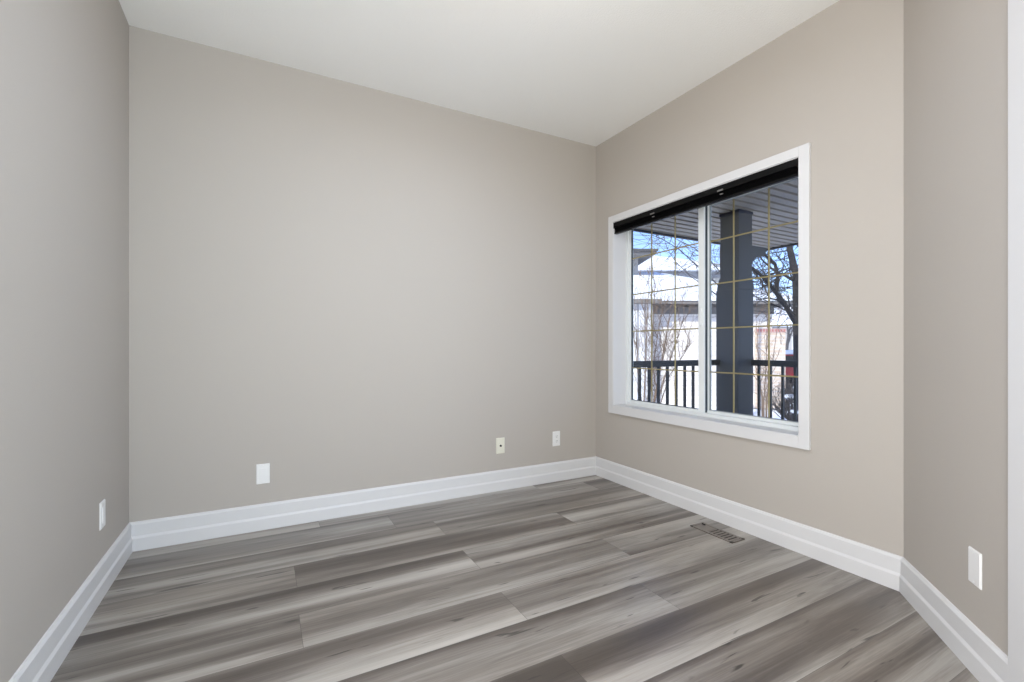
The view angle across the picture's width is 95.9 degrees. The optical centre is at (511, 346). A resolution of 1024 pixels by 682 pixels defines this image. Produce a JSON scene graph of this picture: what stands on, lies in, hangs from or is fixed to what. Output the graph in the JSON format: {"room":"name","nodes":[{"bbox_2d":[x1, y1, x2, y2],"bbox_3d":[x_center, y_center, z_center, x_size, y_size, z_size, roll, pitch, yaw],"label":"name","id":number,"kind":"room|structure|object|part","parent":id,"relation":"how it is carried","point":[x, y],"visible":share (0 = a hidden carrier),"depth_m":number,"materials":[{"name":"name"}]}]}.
{"room":"empty room","nodes":[
{"label":"empty room","id":0,"kind":"room"},
{"bbox_2d":[0,0,128,681],"bbox_3d":[-0.590,-0.305,-0.345,0.150,2.930,6.155,0,0,-28],"label":"wall","id":1,"kind":"structure","parent":0,"point":[64,64],"depth_m":1.58,"materials":[{"name":"beige paint"}]},
{"bbox_2d":[8,523,132,681],"bbox_3d":[-0.516,0.986,-0.305,0.018,0.149,6.155,0,0,-28],"label":"baseboard","id":2,"kind":"structure","parent":1,"relation":"attached to","point":[45,659],"depth_m":1.65,"materials":[{"name":"white wood"}]},
{"bbox_2d":[99,499,105,530],"bbox_3d":[-1.764,0.722,1.993,0.008,0.116,0.070,0,0,-28],"label":"wall plate","id":3,"kind":"object","parent":1,"relation":"attached to","point":[102,505],"visible":1,"depth_m":1.98,"materials":[{"name":"white plastic"}]},
{"bbox_2d":[129,25,595,521],"bbox_3d":[-0.680,-0.305,3.191,3.355,2.930,0.150,0,0,-28],"label":"wall","id":4,"kind":"structure","parent":0,"point":[338,286],"depth_m":2.87,"materials":[{"name":"beige paint"}]},
{"bbox_2d":[256,463,269,484],"bbox_3d":[-1.448,0.738,2.686,0.070,0.116,0.008,0,0,-28],"label":"wall plate","id":5,"kind":"object","parent":4,"relation":"attached to","point":[262,470],"visible":1,"depth_m":2.68,"materials":[{"name":"white plastic"}]},
{"bbox_2d":[129,456,595,551],"bbox_3d":[-0.640,0.986,3.117,3.055,0.149,0.018,0,0,-28],"label":"baseboard","id":6,"kind":"structure","parent":4,"relation":"attached to","point":[180,529],"depth_m":2.87,"materials":[{"name":"white wood"}]},
{"bbox_2d":[496,437,504,453],"bbox_3d":[-0.083,0.731,3.418,0.070,0.116,0.018,0,0,-28],"label":"cable plate","id":7,"kind":"object","parent":4,"relation":"attached to","point":[500,442],"visible":1,"depth_m":3.42,"materials":[{"name":"beige plastic"}]},
{"bbox_2d":[553,431,559,445],"bbox_3d":[0.352,0.726,3.659,0.070,0.116,0.009,0,0,-28],"label":"power outlet","id":8,"kind":"object","parent":4,"relation":"attached to","point":[556,434],"visible":1,"depth_m":3.66,"materials":[{"name":"white plastic"}]},
{"bbox_2d":[119,0,838,146],"bbox_3d":[0.812,-1.770,0.431,3.355,0.200,6.425,0,0,-28],"label":"ceiling","id":9,"kind":"structure","parent":0,"point":[582,71],"depth_m":2.55,"materials":[{"name":"white paint"}]},
{"bbox_2d":[51,475,978,681],"bbox_3d":[0.772,1.160,0.368,3.225,0.200,6.496,0,0,-28],"label":"floor","id":10,"kind":"structure","parent":0,"point":[594,578],"depth_m":1.88,"materials":[{"name":"grey laminate"}]},
{"bbox_2d":[690,522,744,542],"bbox_3d":[1.168,1.056,2.639,0.108,0.009,0.278,0,0,-28],"label":"floor vent","id":11,"kind":"object","parent":10,"relation":"in","point":[702,526],"visible":1,"depth_m":2.63,"materials":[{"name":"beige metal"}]},
{"bbox_3d":[1.131,1.058,2.708,0.080,0.001,0.095,0,0,-28],"label":"solid panel","id":12,"kind":"part","parent":11,"relation":"part of","materials":[{"name":"beige metal"}]},
{"bbox_2d":[596,0,903,556],"bbox_3d":[1.265,-0.305,2.963,0.150,2.930,2.100,0,0,-28],"label":"wall","id":13,"kind":"structure","parent":0,"point":[833,82],"depth_m":2.30,"materials":[{"name":"beige paint"}]},
{"bbox_2d":[608,142,810,449],"bbox_3d":[1.236,-0.256,3.064,0.231,1.556,1.540,0,0,-28],"label":"window","id":14,"kind":"structure","parent":13,"relation":"in","point":[795,434],"depth_m":3.07,"materials":[{"name":"white plastic"}]},
{"bbox_2d":[632,216,697,404],"bbox_3d":[1.109,-0.260,3.390,0.005,1.360,0.647,0,0,-28],"label":"grille","id":15,"kind":"object","parent":14,"relation":"attached to","point":[633,401],"depth_m":3.39,"materials":[{"name":"gold metal"}]},
{"bbox_3d":[1.111,-0.260,3.384,0.030,1.420,0.727,0,0,-28],"label":"sliding sash","id":16,"kind":"part","parent":14,"relation":"part of","materials":[{"name":"white plastic"}]},
{"bbox_2d":[613,158,797,233],"bbox_3d":[1.164,-0.933,3.026,0.065,0.090,1.422,0,0,-28],"label":"window blind","id":17,"kind":"object","parent":14,"relation":"attached to","point":[788,170],"visible":0.93,"depth_m":2.83,"materials":[{"name":"black fabric"}]},
{"bbox_3d":[1.287,-0.260,3.092,0.085,1.444,1.432,0,0,-28],"label":"frame","id":18,"kind":"part","parent":14,"relation":"part of","materials":[{"name":"white plastic"}]},
{"bbox_3d":[1.467,-0.260,2.799,0.030,1.420,0.696,0,0,-28],"label":"fixed sash","id":19,"kind":"part","parent":14,"relation":"part of","materials":[{"name":"clear glass"}]},
{"bbox_2d":[710,188,797,417],"bbox_3d":[1.468,-0.260,2.799,0.005,1.360,0.628,0,0,-28],"label":"grille","id":20,"kind":"object","parent":14,"relation":"attached to","point":[733,413],"depth_m":2.88,"materials":[{"name":"gold metal"}]},
{"bbox_2d":[596,456,901,590],"bbox_3d":[1.191,0.986,2.923,0.018,0.149,2.100,0,0,-28],"label":"baseboard","id":21,"kind":"structure","parent":13,"relation":"attached to","point":[882,567],"depth_m":2.51,"materials":[{"name":"white wood"}]},
{"bbox_2d":[904,0,1007,655],"bbox_3d":[1.451,-0.305,1.163,0.120,2.930,1.750,0,0,20],"label":"wall","id":22,"kind":"structure","parent":0,"point":[956,51],"depth_m":1.62,"materials":[{"name":"beige paint"}]},
{"bbox_2d":[899,557,1007,681],"bbox_3d":[1.566,0.986,1.672,0.018,0.149,0.714,0,0,20],"label":"baseboard","id":23,"kind":"structure","parent":22,"relation":"attached to","point":[985,660],"depth_m":1.60,"materials":[{"name":"white wood"}]},
{"bbox_2d":[968,546,981,589],"bbox_3d":[1.512,0.721,1.511,0.007,0.116,0.070,0,0,20],"label":"wall plate","id":24,"kind":"object","parent":22,"relation":"attached to","point":[974,557],"visible":1,"depth_m":1.50,"materials":[{"name":"white plastic"}]},
{"bbox_2d":[1008,0,1023,681],"bbox_3d":[1.298,-0.043,0.863,0.110,2.206,0.998,0,0,20],"label":"door frame","id":25,"kind":"structure","parent":22,"relation":"in","point":[1015,7],"depth_m":1.31,"materials":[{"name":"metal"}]},
{"label":"outside","id":26,"kind":"structure","parent":0,"visible":0},
{"bbox_2d":[633,179,797,250],"bbox_3d":[2.509,-2.039,3.640,5.083,1.285,4.464,0,0,-28],"label":"porch roof","id":27,"kind":"structure","parent":26,"point":[783,197],"depth_m":5.17,"materials":[{"name":"grey metal"}]},
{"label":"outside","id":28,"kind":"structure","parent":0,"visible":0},
{"bbox_2d":[686,399,793,419],"bbox_3d":[34.018,2.070,58.182,110.000,0.338,170.000,0,0,-28],"label":"snowy ground","id":29,"kind":"structure","parent":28,"point":[774,415],"depth_m":15.15,"materials":[{"name":"white snow"}]},
{"bbox_2d":[633,243,697,402],"bbox_3d":[2.773,-0.209,9.020,1.530,3.973,1.914,0,0,44],"label":"bare shrub","id":30,"kind":"object","parent":29,"relation":"on","point":[666,338],"visible":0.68,"depth_m":8.94,"materials":[{"name":"brown plant"}]},
{"bbox_2d":[638,255,719,282],"bbox_3d":[10.250,-2.565,36.500,11.500,9.350,10.000,0,0,0],"label":"house","id":31,"kind":"structure","parent":29,"relation":"on","point":[665,269],"depth_m":32.00,"materials":[{"name":"grey"}]},
{"bbox_2d":[633,248,791,407],"bbox_3d":[3.575,-1.315,19.880,12.450,6.850,9.440,0,0,0],"label":"house","id":32,"kind":"structure","parent":29,"relation":"on","point":[691,354],"depth_m":16.00,"materials":[{"name":"brick"}]},
{"bbox_3d":[7.330,-1.290,15.922,3.220,0.200,0.045,0,0,0],"label":"frieze panel","id":33,"kind":"part","parent":32,"relation":"part of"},
{"bbox_2d":[633,234,792,321],"bbox_3d":[4.697,-1.864,12.110,5.311,5.966,3.689,0,0,-28],"label":"bare tree","id":34,"kind":"object","parent":29,"relation":"on","point":[664,237],"visible":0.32,"depth_m":11.83,"materials":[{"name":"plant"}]},
{"bbox_2d":[685,245,797,401],"bbox_3d":[4.802,-1.662,8.162,4.254,5.282,3.256,0,0,-45],"label":"bare tree","id":35,"kind":"object","parent":29,"relation":"on","point":[793,267],"visible":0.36,"depth_m":8.15,"materials":[{"name":"brown plant"}]},
{"bbox_2d":[753,291,784,416],"bbox_3d":[6.308,0.270,11.577,1.270,3.493,0.789,0,0,2],"label":"bare shrub","id":36,"kind":"object","parent":29,"relation":"on","point":[764,398],"visible":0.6,"depth_m":11.57,"materials":[{"name":"brown plant"}]},
{"bbox_2d":[754,373,797,421],"bbox_3d":[7.226,1.341,12.136,1.805,1.340,1.828,0,0,-28],"label":"bush","id":37,"kind":"object","parent":29,"relation":"on","point":[789,397],"visible":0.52,"depth_m":11.96,"materials":[{"name":"plant"}]},
{"bbox_2d":[762,280,792,326],"bbox_3d":[13.345,-0.995,26.118,3.679,6.020,4.358,0,0,-28],"label":"tree","id":38,"kind":"object","parent":29,"relation":"on","point":[762,280],"visible":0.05,"depth_m":25.48,"materials":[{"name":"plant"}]},
{"bbox_2d":[772,307,792,349],"bbox_3d":[30.750,-1.515,48.500,11.500,7.250,10.000,0,0,0],"label":"house","id":39,"kind":"structure","parent":29,"relation":"on","point":[781,320],"depth_m":44.00,"materials":[{"name":"white"}]},
{"bbox_2d":[773,309,792,349],"bbox_3d":[20.356,-1.515,34.023,5.240,7.064,2.987,0,0,4],"label":"tree","id":40,"kind":"object","parent":29,"relation":"on","point":[790,328],"visible":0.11,"depth_m":33.74,"materials":[{"name":"grey plant"}]},
{"bbox_2d":[785,350,793,392],"bbox_3d":[12.444,1.068,19.000,4.840,1.876,1.916,0,0,0],"label":"parked car","id":41,"kind":"object","parent":29,"relation":"on","point":[789,371],"visible":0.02,"depth_m":18.15,"materials":[{"name":"red metal"}]},
{"bbox_3d":[11.994,0.570,19.000,3.200,0.440,1.480,0,0,0],"label":"cabin glass","id":42,"kind":"part","parent":41,"relation":"part of","materials":[{"name":"black glass"}]},
{"bbox_3d":[2.423,1.585,3.106,2.023,0.950,3.560,0,0,-28],"label":"porch deck","id":43,"kind":"object","parent":29,"relation":"on","visible":0},
{"bbox_2d":[716,209,766,414],"bbox_3d":[2.499,-0.155,4.987,0.540,2.530,0.267,0,0,-28],"label":"porch column","id":44,"kind":"structure","parent":43,"relation":"on","point":[745,253],"depth_m":4.83,"materials":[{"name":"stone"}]},
{"bbox_2d":[633,359,719,407],"bbox_3d":[1.489,0.557,4.562,1.640,0.846,0.044,0,0,-28],"label":"porch railing","id":45,"kind":"object","parent":44,"relation":"attached to","point":[665,363],"visible":0.25,"depth_m":4.58,"materials":[{"name":"black metal"}]},
{"bbox_3d":[1.489,0.165,4.562,1.640,0.061,0.044,0,0,-28],"label":"rail","id":46,"kind":"part","parent":45,"relation":"part of","materials":[{"name":"black metal"}]},
{"bbox_2d":[751,360,797,420],"bbox_3d":[3.207,0.557,3.593,0.044,0.846,2.870,0,0,-28],"label":"porch railing","id":47,"kind":"object","parent":44,"relation":"attached to","point":[777,363],"visible":0.2,"depth_m":4.58,"materials":[{"name":"black metal"}]},
{"bbox_3d":[3.207,0.165,3.593,0.044,0.061,2.870,0,0,-28],"label":"rail","id":48,"kind":"part","parent":47,"relation":"part of","materials":[{"name":"black metal"}]}
]}

